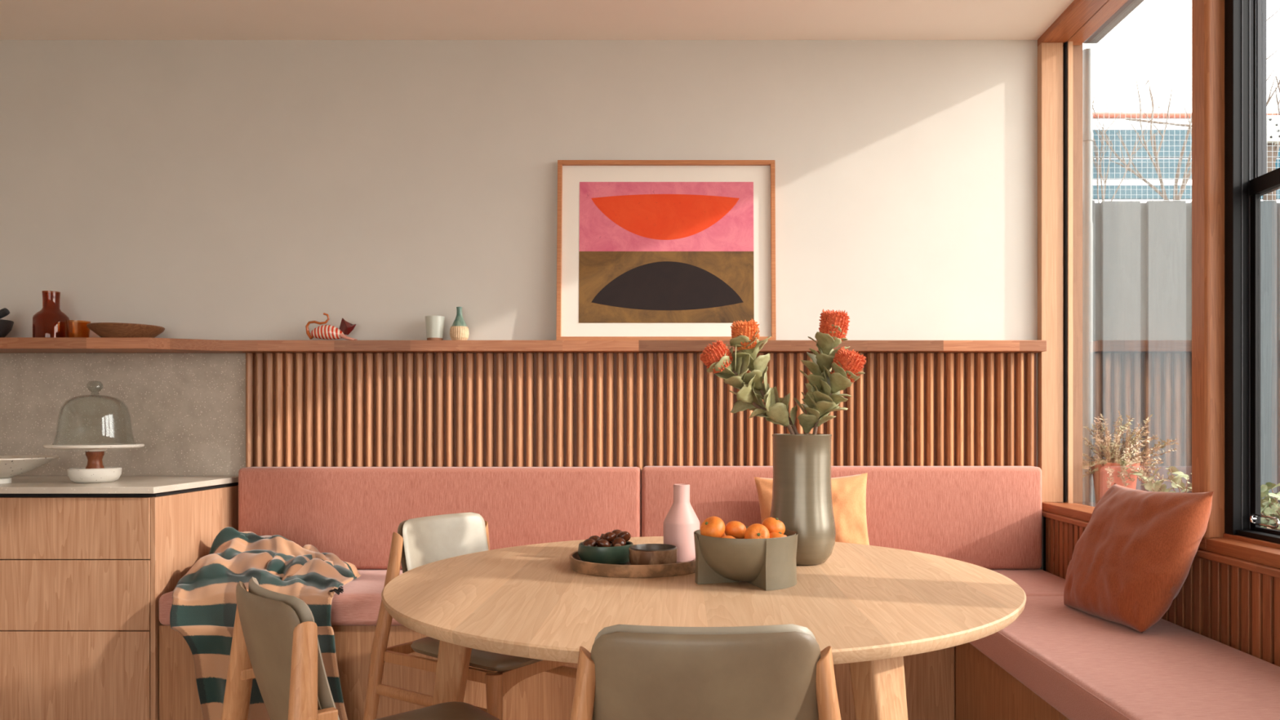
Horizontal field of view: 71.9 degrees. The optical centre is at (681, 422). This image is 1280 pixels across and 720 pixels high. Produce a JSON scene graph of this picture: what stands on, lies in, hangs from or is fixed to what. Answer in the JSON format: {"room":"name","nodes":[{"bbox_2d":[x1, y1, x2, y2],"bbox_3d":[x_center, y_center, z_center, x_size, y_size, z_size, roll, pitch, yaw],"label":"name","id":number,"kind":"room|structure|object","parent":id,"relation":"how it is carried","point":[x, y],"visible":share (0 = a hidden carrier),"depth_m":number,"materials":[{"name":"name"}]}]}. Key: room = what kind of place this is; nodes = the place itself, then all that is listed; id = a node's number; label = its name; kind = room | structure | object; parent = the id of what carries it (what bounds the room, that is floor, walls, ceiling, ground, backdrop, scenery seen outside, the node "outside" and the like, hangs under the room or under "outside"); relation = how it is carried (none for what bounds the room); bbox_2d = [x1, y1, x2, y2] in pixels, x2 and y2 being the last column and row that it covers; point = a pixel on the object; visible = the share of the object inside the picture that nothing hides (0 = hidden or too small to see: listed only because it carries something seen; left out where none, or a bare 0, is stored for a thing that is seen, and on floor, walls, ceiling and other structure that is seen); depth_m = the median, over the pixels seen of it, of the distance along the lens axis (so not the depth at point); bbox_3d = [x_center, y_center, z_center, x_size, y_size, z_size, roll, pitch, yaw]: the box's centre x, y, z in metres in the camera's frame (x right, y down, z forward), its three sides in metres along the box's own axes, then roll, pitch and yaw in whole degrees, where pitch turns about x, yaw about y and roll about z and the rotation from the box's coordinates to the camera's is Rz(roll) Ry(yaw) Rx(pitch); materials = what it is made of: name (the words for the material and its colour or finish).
{"room":"dining room","nodes":[
{"label":"dining room","id":0,"kind":"room"},
{"bbox_2d":[0,40,1066,568],"bbox_3d":[-1.411,-0.301,4.370,6.578,3.122,0.160,0,0,0],"label":"wall","id":1,"kind":"structure","parent":0,"point":[197,189],"depth_m":4.29,"materials":[{"name":"paint"}]},
{"bbox_2d":[0,352,245,475],"bbox_3d":[-3.350,-0.040,4.279,2.480,0.594,0.018,0,0,0],"label":"backsplash","id":2,"kind":"structure","parent":1,"relation":"attached to","point":[187,410],"depth_m":4.27,"materials":[{"name":"grey stone"}]},
{"bbox_2d":[0,337,1046,352],"bbox_3d":[-1.431,-0.363,4.160,6.318,0.052,0.259,0,0,0],"label":"wall shelf","id":3,"kind":"object","parent":1,"relation":"attached to","point":[7,344],"visible":0.97,"depth_m":4.17,"materials":[{"name":"brown wood"}]},
{"bbox_2d":[0,319,13,337],"bbox_3d":[-3.274,-0.435,4.145,0.216,0.092,0.216,0,0,0],"label":"mortar","id":4,"kind":"object","parent":3,"relation":"on","point":[6,326],"visible":0.93,"depth_m":4.15,"materials":[{"name":"black stone"}]},
{"bbox_2d":[0,307,9,319],"bbox_3d":[-3.243,-0.485,4.144,0.164,0.106,0.042,0,0,0],"label":"pestle","id":5,"kind":"object","parent":4,"relation":"in","point":[4,312],"visible":1,"depth_m":4.13,"materials":[{"name":"black stone"}]},
{"bbox_2d":[32,290,69,337],"bbox_3d":[-2.967,-0.502,4.150,0.143,0.226,0.143,0,0,0],"label":"carafe","id":6,"kind":"object","parent":3,"relation":"on","point":[50,321],"visible":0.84,"depth_m":4.11,"materials":[{"name":"orange glass"}]},
{"bbox_2d":[86,322,164,337],"bbox_3d":[-2.596,-0.420,4.125,0.312,0.061,0.312,0,0,0],"label":"wooden dish","id":7,"kind":"object","parent":3,"relation":"on","point":[101,329],"visible":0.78,"depth_m":4.02,"materials":[{"name":"brown wood"}]},
{"bbox_2d":[305,312,357,340],"bbox_3d":[-1.676,-0.457,4.215,0.243,0.136,0.061,0,0,0],"label":"cat","id":8,"kind":"object","parent":3,"relation":"on","point":[323,331],"visible":1,"depth_m":4.20},
{"bbox_2d":[425,315,444,340],"bbox_3d":[-1.178,-0.448,4.215,0.091,0.117,0.091,0,0,0],"label":"beaker","id":9,"kind":"object","parent":3,"relation":"on","point":[434,324],"visible":0.92,"depth_m":4.18,"materials":[{"name":"ceramic"}]},
{"bbox_2d":[449,306,469,340],"bbox_3d":[-1.061,-0.471,4.215,0.090,0.163,0.089,0,0,0],"label":"bud vase","id":10,"kind":"object","parent":3,"relation":"on","point":[459,331],"visible":0.84,"depth_m":4.19,"materials":[{"name":"beige ceramic"}]},
{"bbox_2d":[555,160,776,340],"bbox_3d":[-0.072,-0.829,4.250,1.051,0.880,0.074,0,0,0],"label":"framed print","id":11,"kind":"object","parent":3,"relation":"on","point":[647,250],"visible":0.88,"depth_m":4.25,"materials":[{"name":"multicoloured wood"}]},
{"bbox_2d":[245,352,1036,470],"bbox_3d":[-0.193,0.112,4.265,3.830,0.897,0.046,0,0,0],"label":"wainscot","id":12,"kind":"structure","parent":1,"relation":"attached to","point":[641,410],"depth_m":4.25,"materials":[{"name":"brown wood"}]},
{"bbox_2d":[0,0,1074,39],"bbox_3d":[-1.484,-1.922,0.695,6.433,0.120,7.390,0,0,0],"label":"ceiling","id":13,"kind":"structure","parent":0,"point":[20,20],"depth_m":4.08,"materials":[{"name":"paint"}]},
{"bbox_2d":[1040,516,1043,569],"bbox_3d":[1.832,-0.361,0.645,0.196,3.242,7.290,0,0,0],"label":"wall","id":14,"kind":"structure","parent":0,"point":[1042,566],"depth_m":4.27,"materials":[{"name":"paint"}]},
{"bbox_2d":[1037,0,1128,46],"bbox_3d":[1.835,-1.875,2.475,0.203,0.094,3.630,0,0,0],"label":"trim","id":15,"kind":"structure","parent":14,"relation":"attached to","point":[1089,15],"depth_m":4.02,"materials":[{"name":"brown wood"}]},
{"bbox_2d":[1083,0,1144,43],"bbox_3d":[2.022,-1.958,2.380,0.165,0.085,4.160,0,0,0],"label":"roof eave","id":16,"kind":"object","parent":14,"relation":"attached to","point":[1130,6],"visible":0.37,"depth_m":4.20},
{"bbox_2d":[1037,0,1224,550],"bbox_3d":[1.814,-0.703,3.598,0.172,2.250,1.385,0,0,0],"label":"window","id":17,"kind":"structure","parent":14,"relation":"in","point":[1207,15],"depth_m":2.97,"materials":[{"name":"brown wood"}]},
{"bbox_2d":[1041,510,1279,666],"bbox_3d":[1.726,0.591,2.473,0.048,0.338,3.545,0,0,0],"label":"wainscot","id":18,"kind":"structure","parent":14,"relation":"attached to","point":[1234,602],"depth_m":2.79,"materials":[{"name":"brown wood"}]},
{"bbox_2d":[1205,0,1279,568],"bbox_3d":[1.814,-0.703,2.402,0.172,2.250,1.004,0,0,0],"label":"window","id":19,"kind":"structure","parent":14,"relation":"in","point":[1246,178],"depth_m":2.86,"materials":[{"name":"black metal"}]},
{"bbox_2d":[1067,27,1082,504],"bbox_3d":[1.913,-0.282,4.365,0.065,3.285,0.190,0,0,0],"label":"window frame","id":20,"kind":"structure","parent":0,"point":[1077,49],"depth_m":4.27,"materials":[{"name":"brown wood"}]},
{"bbox_3d":[-1.383,1.310,0.695,6.634,0.100,7.390,0,0,0],"label":"floor","id":21,"kind":"structure","parent":0,"visible":0},
{"bbox_2d":[0,482,238,719],"bbox_3d":[-3.354,0.772,3.908,2.472,0.975,0.725,0,0,0],"label":"base cabinet","id":22,"kind":"object","parent":21,"relation":"on","point":[84,577],"visible":0.66,"depth_m":3.54,"materials":[{"name":"laminate"}]},
{"bbox_2d":[0,475,238,493],"bbox_3d":[-3.350,0.272,3.897,2.480,0.026,0.744,0,0,0],"label":"countertop","id":23,"kind":"structure","parent":22,"relation":"on","point":[20,484],"depth_m":3.67,"materials":[{"name":"stone"}]},
{"bbox_2d":[0,455,58,484],"bbox_3d":[-2.918,0.203,3.740,0.450,0.110,0.450,0,0,0],"label":"footed bowl","id":24,"kind":"object","parent":23,"relation":"on","point":[11,466],"visible":1,"depth_m":3.71,"materials":[{"name":"white ceramic"}]},
{"bbox_2d":[42,443,144,483],"bbox_3d":[-2.541,0.176,3.820,0.368,0.163,0.368,0,0,0],"label":"cake stand","id":25,"kind":"object","parent":23,"relation":"on","point":[95,472],"visible":0.99,"depth_m":3.76,"materials":[{"name":"white ceramic"}]},
{"bbox_2d":[52,380,136,444],"bbox_3d":[-2.541,-0.044,3.820,0.304,0.276,0.304,0,0,0],"label":"glass dome","id":26,"kind":"object","parent":25,"relation":"on","point":[93,380],"visible":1,"depth_m":3.80,"materials":[{"name":"clear glass"}]},
{"bbox_2d":[220,576,500,719],"bbox_3d":[-0.620,0.790,1.868,0.616,0.944,0.620,0,0,-41],"label":"dining chair","id":27,"kind":"object","parent":21,"relation":"on","point":[275,643],"visible":1,"depth_m":1.64,"materials":[{"name":"brown wood"}]},
{"bbox_2d":[363,511,577,719],"bbox_3d":[-0.625,0.790,2.882,0.616,0.944,0.620,0,0,34],"label":"dining chair","id":28,"kind":"object","parent":21,"relation":"on","point":[417,542],"visible":0.33,"depth_m":2.81,"materials":[{"name":"brown wood"}]},
{"bbox_2d":[159,624,955,719],"bbox_3d":[-0.189,1.041,3.913,3.847,0.438,0.695,0,0,0],"label":"bench base","id":29,"kind":"object","parent":21,"relation":"on","point":[930,677],"visible":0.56,"depth_m":3.56,"materials":[{"name":"laminate"}]},
{"bbox_2d":[159,591,173,625],"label":"seat cushion","id":30,"kind":"object","parent":29,"relation":"on","point":[166,600],"depth_m":3.54,"materials":[{"name":"fabric"}]},
{"bbox_2d":[169,527,360,719],"bbox_3d":[-1.680,0.854,3.736,0.812,0.796,0.742,0,0,0],"label":"throw blanket","id":31,"kind":"object","parent":30,"relation":"on","point":[203,608],"visible":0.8,"depth_m":3.50,"materials":[{"name":"fabric"}]},
{"bbox_2d":[330,568,386,625],"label":"seat cushion","id":32,"kind":"object","parent":29,"relation":"on","point":[357,602],"depth_m":3.54,"materials":[{"name":"fabric"}]},
{"bbox_2d":[238,466,641,568],"bbox_3d":[-1.133,0.450,4.171,1.884,0.476,0.134,0,0,0],"label":"cushion","id":33,"kind":"object","parent":32,"relation":"on","point":[353,514],"visible":0.64,"depth_m":4.11,"materials":[{"name":"fabric"}]},
{"bbox_2d":[989,568,1065,595],"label":"seat cushion","id":34,"kind":"object","parent":29,"relation":"on","point":[1034,582],"depth_m":3.84,"materials":[{"name":"fabric"}]},
{"bbox_2d":[754,472,869,545],"bbox_3d":[0.600,0.458,3.975,0.536,0.455,0.184,0,0,0],"label":"cushion","id":35,"kind":"object","parent":34,"relation":"on","point":[848,492],"visible":0.31,"depth_m":3.95,"materials":[{"name":"fabric"}]},
{"bbox_2d":[641,466,1041,568],"bbox_3d":[0.752,0.448,4.171,1.876,0.480,0.134,0,0,0],"label":"cushion","id":36,"kind":"object","parent":34,"relation":"on","point":[986,517],"visible":0.69,"depth_m":4.11,"materials":[{"name":"fabric"}]},
{"bbox_2d":[381,536,1026,719],"bbox_3d":[0.055,0.840,2.430,1.670,0.840,1.670,0,0,0],"label":"round table","id":37,"kind":"object","parent":21,"relation":"on","point":[875,607],"visible":0.64,"depth_m":2.06,"materials":[{"name":"brown wood"}]},
{"bbox_2d":[568,544,695,577],"bbox_3d":[-0.123,0.402,2.575,0.405,0.036,0.405,0,0,0],"label":"serving tray","id":38,"kind":"object","parent":37,"relation":"on","point":[625,570],"visible":0.52,"depth_m":2.39,"materials":[{"name":"brown wood"}]},
{"bbox_2d":[577,541,633,564],"bbox_3d":[-0.222,0.384,2.600,0.166,0.056,0.166,0,0,0],"label":"bowl","id":39,"kind":"object","parent":38,"relation":"on","point":[617,555],"visible":0.77,"depth_m":2.53,"materials":[{"name":"green ceramic"}]},
{"bbox_2d":[582,538,596,546],"bbox_3d":[-0.267,0.356,2.564,0.041,0.035,0.041,0,0,0],"label":"chestnut","id":40,"kind":"object","parent":39,"relation":"in","point":[588,542],"visible":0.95,"depth_m":2.55,"materials":[{"name":"food"}]},
{"bbox_2d":[600,533,612,546],"bbox_3d":[-0.226,0.354,2.646,0.036,0.040,0.040,0,0,0],"label":"chestnut","id":41,"kind":"object","parent":39,"relation":"in","point":[602,535],"visible":0.24,"depth_m":2.64,"materials":[{"name":"food"}]},
{"bbox_2d":[611,537,626,546],"bbox_3d":[-0.182,0.352,2.570,0.040,0.034,0.040,0,0,-41],"label":"chestnut","id":42,"kind":"object","parent":39,"relation":"in","point":[618,541],"visible":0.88,"depth_m":2.56,"materials":[{"name":"food"}]},
{"bbox_3d":[-0.200,0.383,2.636,0.039,0.032,0.040,0,0,0],"label":"chestnut","id":43,"kind":"object","parent":39,"relation":"in","visible":0},
{"bbox_2d":[611,529,622,537],"bbox_3d":[-0.192,0.337,2.639,0.041,0.031,0.041,0,0,0],"label":"chestnut","id":44,"kind":"object","parent":43,"relation":"on","point":[616,532],"visible":0.25,"depth_m":2.63,"materials":[{"name":"food"}]},
{"bbox_3d":[-0.253,0.383,2.630,0.036,0.034,0.038,0,0,0],"label":"chestnut","id":45,"kind":"object","parent":39,"relation":"in","visible":0},
{"bbox_2d":[588,535,600,542],"bbox_3d":[-0.257,0.350,2.613,0.041,0.031,0.042,0,0,0],"label":"chestnut","id":46,"kind":"object","parent":45,"relation":"on","point":[596,538],"visible":0.34,"depth_m":2.60,"materials":[{"name":"food"}]},
{"bbox_3d":[-0.222,0.384,2.619,0.039,0.035,0.036,0,0,0],"label":"chestnut","id":47,"kind":"object","parent":39,"relation":"in","visible":0},
{"bbox_2d":[602,531,615,542],"bbox_3d":[-0.213,0.340,2.596,0.040,0.035,0.040,0,0,0],"label":"chestnut","id":48,"kind":"object","parent":47,"relation":"on","point":[610,536],"visible":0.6,"depth_m":2.58,"materials":[{"name":"food"}]},
{"bbox_3d":[-0.217,0.382,2.570,0.037,0.031,0.037,0,0,0],"label":"chestnut","id":49,"kind":"object","parent":39,"relation":"in","visible":0},
{"bbox_2d":[596,538,609,546],"bbox_3d":[-0.226,0.355,2.552,0.040,0.036,0.040,0,0,0],"label":"chestnut","id":50,"kind":"object","parent":49,"relation":"on","point":[601,543],"visible":0.63,"depth_m":2.54,"materials":[{"name":"food"}]},
{"bbox_3d":[-0.187,0.384,2.600,0.035,0.035,0.037,0,0,0],"label":"chestnut","id":51,"kind":"object","parent":39,"relation":"in","visible":0},
{"bbox_2d":[617,531,631,542],"bbox_3d":[-0.169,0.341,2.609,0.040,0.037,0.038,0,0,0],"label":"chestnut","id":52,"kind":"object","parent":51,"relation":"on","point":[626,535],"visible":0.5,"depth_m":2.60,"materials":[{"name":"food"}]},
{"bbox_2d":[628,543,677,564],"bbox_3d":[-0.079,0.381,2.478,0.137,0.062,0.137,0,0,0],"label":"bowl","id":53,"kind":"object","parent":38,"relation":"on","point":[644,553],"visible":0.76,"depth_m":2.43,"materials":[{"name":"brown wood"}]},
{"bbox_2d":[663,484,699,563],"bbox_3d":[0.001,0.298,2.630,0.109,0.228,0.109,0,0,0],"label":"bottle vase","id":54,"kind":"object","parent":38,"relation":"on","point":[681,522],"visible":0.88,"depth_m":2.59,"materials":[{"name":"ceramic"}]},
{"bbox_2d":[693,526,798,591],"bbox_3d":[0.170,0.354,2.325,0.274,0.130,0.265,0,0,0],"label":"fruit bowl","id":55,"kind":"object","parent":37,"relation":"on","point":[769,563],"visible":0.96,"depth_m":2.23,"materials":[{"name":"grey ceramic"}]},
{"bbox_2d":[700,515,724,537],"bbox_3d":[0.082,0.279,2.305,0.066,0.065,0.067,0,0,0],"label":"mandarin","id":56,"kind":"object","parent":55,"relation":"in","point":[713,526],"visible":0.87,"depth_m":2.28,"materials":[{"name":"orange food"}]},
{"bbox_2d":[721,535,735,538],"bbox_3d":[0.125,0.319,2.261,0.058,0.058,0.061,0,0,0],"label":"mandarin","id":57,"kind":"object","parent":55,"relation":"in","point":[725,536],"visible":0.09,"depth_m":2.25,"materials":[{"name":"orange food"}]},
{"bbox_2d":[724,520,746,538],"bbox_3d":[0.144,0.286,2.335,0.059,0.053,0.058,0,0,0],"label":"mandarin","id":58,"kind":"object","parent":55,"relation":"in","point":[735,529],"visible":0.78,"depth_m":2.31,"materials":[{"name":"orange food"}]},
{"bbox_2d":[744,523,769,538],"bbox_3d":[0.196,0.293,2.273,0.066,0.065,0.056,0,0,0],"label":"mandarin","id":59,"kind":"object","parent":55,"relation":"in","point":[757,531],"visible":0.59,"depth_m":2.25,"materials":[{"name":"orange food"}]},
{"bbox_2d":[769,532,786,537],"bbox_3d":[0.250,0.309,2.283,0.061,0.052,0.062,0,0,0],"label":"mandarin","id":60,"kind":"object","parent":55,"relation":"in","point":[773,535],"visible":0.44,"depth_m":2.27,"materials":[{"name":"orange food"}]},
{"bbox_2d":[761,517,785,534],"bbox_3d":[0.244,0.279,2.335,0.062,0.055,0.064,0,0,0],"label":"mandarin","id":61,"kind":"object","parent":60,"relation":"on","point":[773,525],"visible":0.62,"depth_m":2.31,"materials":[{"name":"orange food"}]},
{"bbox_2d":[769,433,835,565],"bbox_3d":[0.362,0.227,2.645,0.201,0.384,0.201,0,0,0],"label":"vase","id":62,"kind":"object","parent":37,"relation":"on","point":[802,490],"visible":0.84,"depth_m":2.57,"materials":[{"name":"grey ceramic"}]},
{"bbox_2d":[699,340,795,434],"bbox_3d":[0.215,0.065,2.619,0.339,0.611,0.143,0,0,-15],"label":"flower","id":63,"kind":"object","parent":62,"relation":"in","point":[719,360],"visible":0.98,"depth_m":2.59,"materials":[{"name":"green plant"}]},
{"bbox_2d":[728,319,798,434],"bbox_3d":[0.268,0.025,2.644,0.262,0.670,0.139,0,0,0],"label":"stem","id":64,"kind":"object","parent":62,"relation":"in","point":[745,335],"visible":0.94,"depth_m":2.61,"materials":[{"name":"green plant"}]},
{"bbox_2d":[793,309,849,434],"bbox_3d":[0.423,0.008,2.663,0.178,0.704,0.146,0,0,0],"label":"stem","id":65,"kind":"object","parent":62,"relation":"in","point":[833,326],"visible":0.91,"depth_m":2.63,"materials":[{"name":"green plant"}]},
{"bbox_2d":[801,346,866,434],"bbox_3d":[0.441,0.073,2.605,0.154,0.595,0.190,0,0,-36],"label":"stem","id":66,"kind":"object","parent":62,"relation":"in","point":[846,366],"visible":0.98,"depth_m":2.57,"materials":[{"name":"green plant"}]},
{"bbox_2d":[569,623,840,719],"bbox_3d":[0.037,0.790,1.623,0.620,0.944,0.616,0,0,0],"label":"dining chair","id":67,"kind":"object","parent":21,"relation":"on","point":[779,672],"visible":1,"depth_m":1.36,"materials":[{"name":"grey leather"}]},
{"bbox_2d":[955,642,1069,719],"bbox_3d":[1.421,1.041,2.130,0.627,0.438,2.860,0,0,0],"label":"bench base","id":68,"kind":"object","parent":21,"relation":"on","point":[984,691],"visible":0.09,"depth_m":3.16,"materials":[{"name":"laminate"}]},
{"bbox_2d":[968,595,1279,719],"bbox_3d":[1.383,0.755,2.124,0.663,0.130,2.816,0,0,0],"label":"seat cushion","id":69,"kind":"object","parent":68,"relation":"on","point":[1086,666],"visible":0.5,"depth_m":2.51,"materials":[{"name":"fabric"}]},
{"bbox_2d":[1063,483,1213,633],"bbox_3d":[1.572,0.453,3.091,0.312,0.464,0.559,0,0,0],"label":"cushion","id":70,"kind":"object","parent":69,"relation":"on","point":[1136,550],"visible":1,"depth_m":2.93,"materials":[{"name":"orange fabric"}]},
{"label":"outside","id":71,"kind":"structure","parent":0,"visible":0},
{"bbox_2d":[1124,117,1191,126],"bbox_3d":[3.581,-1.981,5.911,1.088,0.259,0.097,0,0,16],"label":"cable","id":72,"kind":"object","parent":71,"point":[1135,120],"visible":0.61,"depth_m":6.00,"materials":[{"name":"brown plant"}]},
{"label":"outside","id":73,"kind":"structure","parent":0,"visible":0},
{"bbox_3d":[1.000,1.486,-1.000,26.000,0.248,26.000,0,0,0],"label":"ground","id":74,"kind":"structure","parent":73,"visible":0},
{"bbox_2d":[1082,48,1093,506],"bbox_3d":[2.083,-0.325,4.520,0.056,3.170,0.057,0,0,0],"label":"downpipe","id":75,"kind":"object","parent":74,"relation":"on","point":[1087,134],"visible":0.61,"depth_m":4.50,"materials":[{"name":"white metal"}]},
{"bbox_2d":[1092,45,1173,202],"bbox_3d":[2.710,-0.496,5.414,0.826,3.513,0.474,0,0,0],"label":"bare tree","id":76,"kind":"object","parent":74,"relation":"on","point":[1104,181],"visible":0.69,"depth_m":5.41,"materials":[{"name":"brown plant"}]},
{"bbox_2d":[1092,112,1278,118],"bbox_3d":[5.650,-0.480,6.300,7.700,3.480,0.044,0,0,0],"label":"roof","id":77,"kind":"object","parent":74,"relation":"on","point":[1101,115],"visible":0.02,"depth_m":6.28,"materials":[{"name":"metal"}]},
{"bbox_2d":[1092,200,1279,514],"bbox_3d":[4.020,0.025,4.838,5.140,2.469,0.104,0,0,0],"label":"fence","id":78,"kind":"object","parent":74,"relation":"on","point":[1142,251],"visible":0.2,"depth_m":4.79,"materials":[{"name":"grey metal"}]},
{"bbox_2d":[1092,111,1279,202],"bbox_3d":[3.201,-1.412,4.862,2.402,0.614,0.003,0,0,0],"label":"wire mesh","id":79,"kind":"object","parent":78,"relation":"attached to","point":[1098,118],"visible":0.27,"depth_m":4.86,"materials":[{"name":"white metal"}]},
{"bbox_2d":[1092,129,1279,199],"bbox_3d":[5.650,-0.451,6.565,7.700,3.422,0.130,0,0,0],"label":"building","id":80,"kind":"structure","parent":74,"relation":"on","point":[1171,143],"depth_m":6.50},
{"bbox_2d":[1093,8,1279,202],"bbox_3d":[3.106,-0.623,5.392,1.010,3.768,0.611,0,0,0],"label":"bare tree","id":81,"kind":"object","parent":74,"relation":"on","point":[1189,128],"visible":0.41,"depth_m":5.46,"materials":[{"name":"brown plant"}]},
{"bbox_2d":[1262,115,1279,199],"bbox_3d":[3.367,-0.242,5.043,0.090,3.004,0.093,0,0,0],"label":"building","id":82,"kind":"structure","parent":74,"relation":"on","point":[1268,121],"depth_m":5.00,"materials":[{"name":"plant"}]},
{"bbox_2d":[1266,48,1279,199],"bbox_3d":[3.947,-0.653,5.655,0.673,3.827,0.592,0,0,0],"label":"bare tree","id":83,"kind":"object","parent":74,"relation":"on","point":[1276,77],"visible":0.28,"depth_m":5.72,"materials":[{"name":"brown plant"}]},
{"bbox_3d":[2.450,0.860,2.842,0.800,0.800,3.285,0,0,0],"label":"ledge","id":84,"kind":"object","parent":74,"relation":"on","visible":0},
{"bbox_2d":[1090,462,1139,504],"bbox_3d":[2.145,0.328,4.360,0.220,0.264,0.220,0,0,0],"label":"plant pot","id":85,"kind":"object","parent":84,"relation":"on","point":[1100,477],"visible":0.37,"depth_m":4.29,"materials":[{"name":"ceramic"}]},
{"bbox_2d":[1082,410,1178,488],"bbox_3d":[2.146,0.139,4.339,0.571,0.402,0.530,0,0,-12],"label":"potted plant","id":86,"kind":"object","parent":85,"relation":"in","point":[1123,455],"visible":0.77,"depth_m":4.30,"materials":[{"name":"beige plant"}]},
{"bbox_2d":[1129,466,1191,493],"bbox_3d":[2.251,0.324,4.019,0.398,0.300,0.353,0,0,-44],"label":"leafy shrub","id":87,"kind":"object","parent":84,"relation":"on","point":[1177,482],"visible":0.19,"depth_m":3.98,"materials":[{"name":"green plant"}]},
{"bbox_2d":[1260,483,1279,530],"bbox_3d":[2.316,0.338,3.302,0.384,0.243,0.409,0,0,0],"label":"leafy shrub","id":88,"kind":"object","parent":84,"relation":"on","point":[1269,511],"visible":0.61,"depth_m":3.31,"materials":[{"name":"green plant"}]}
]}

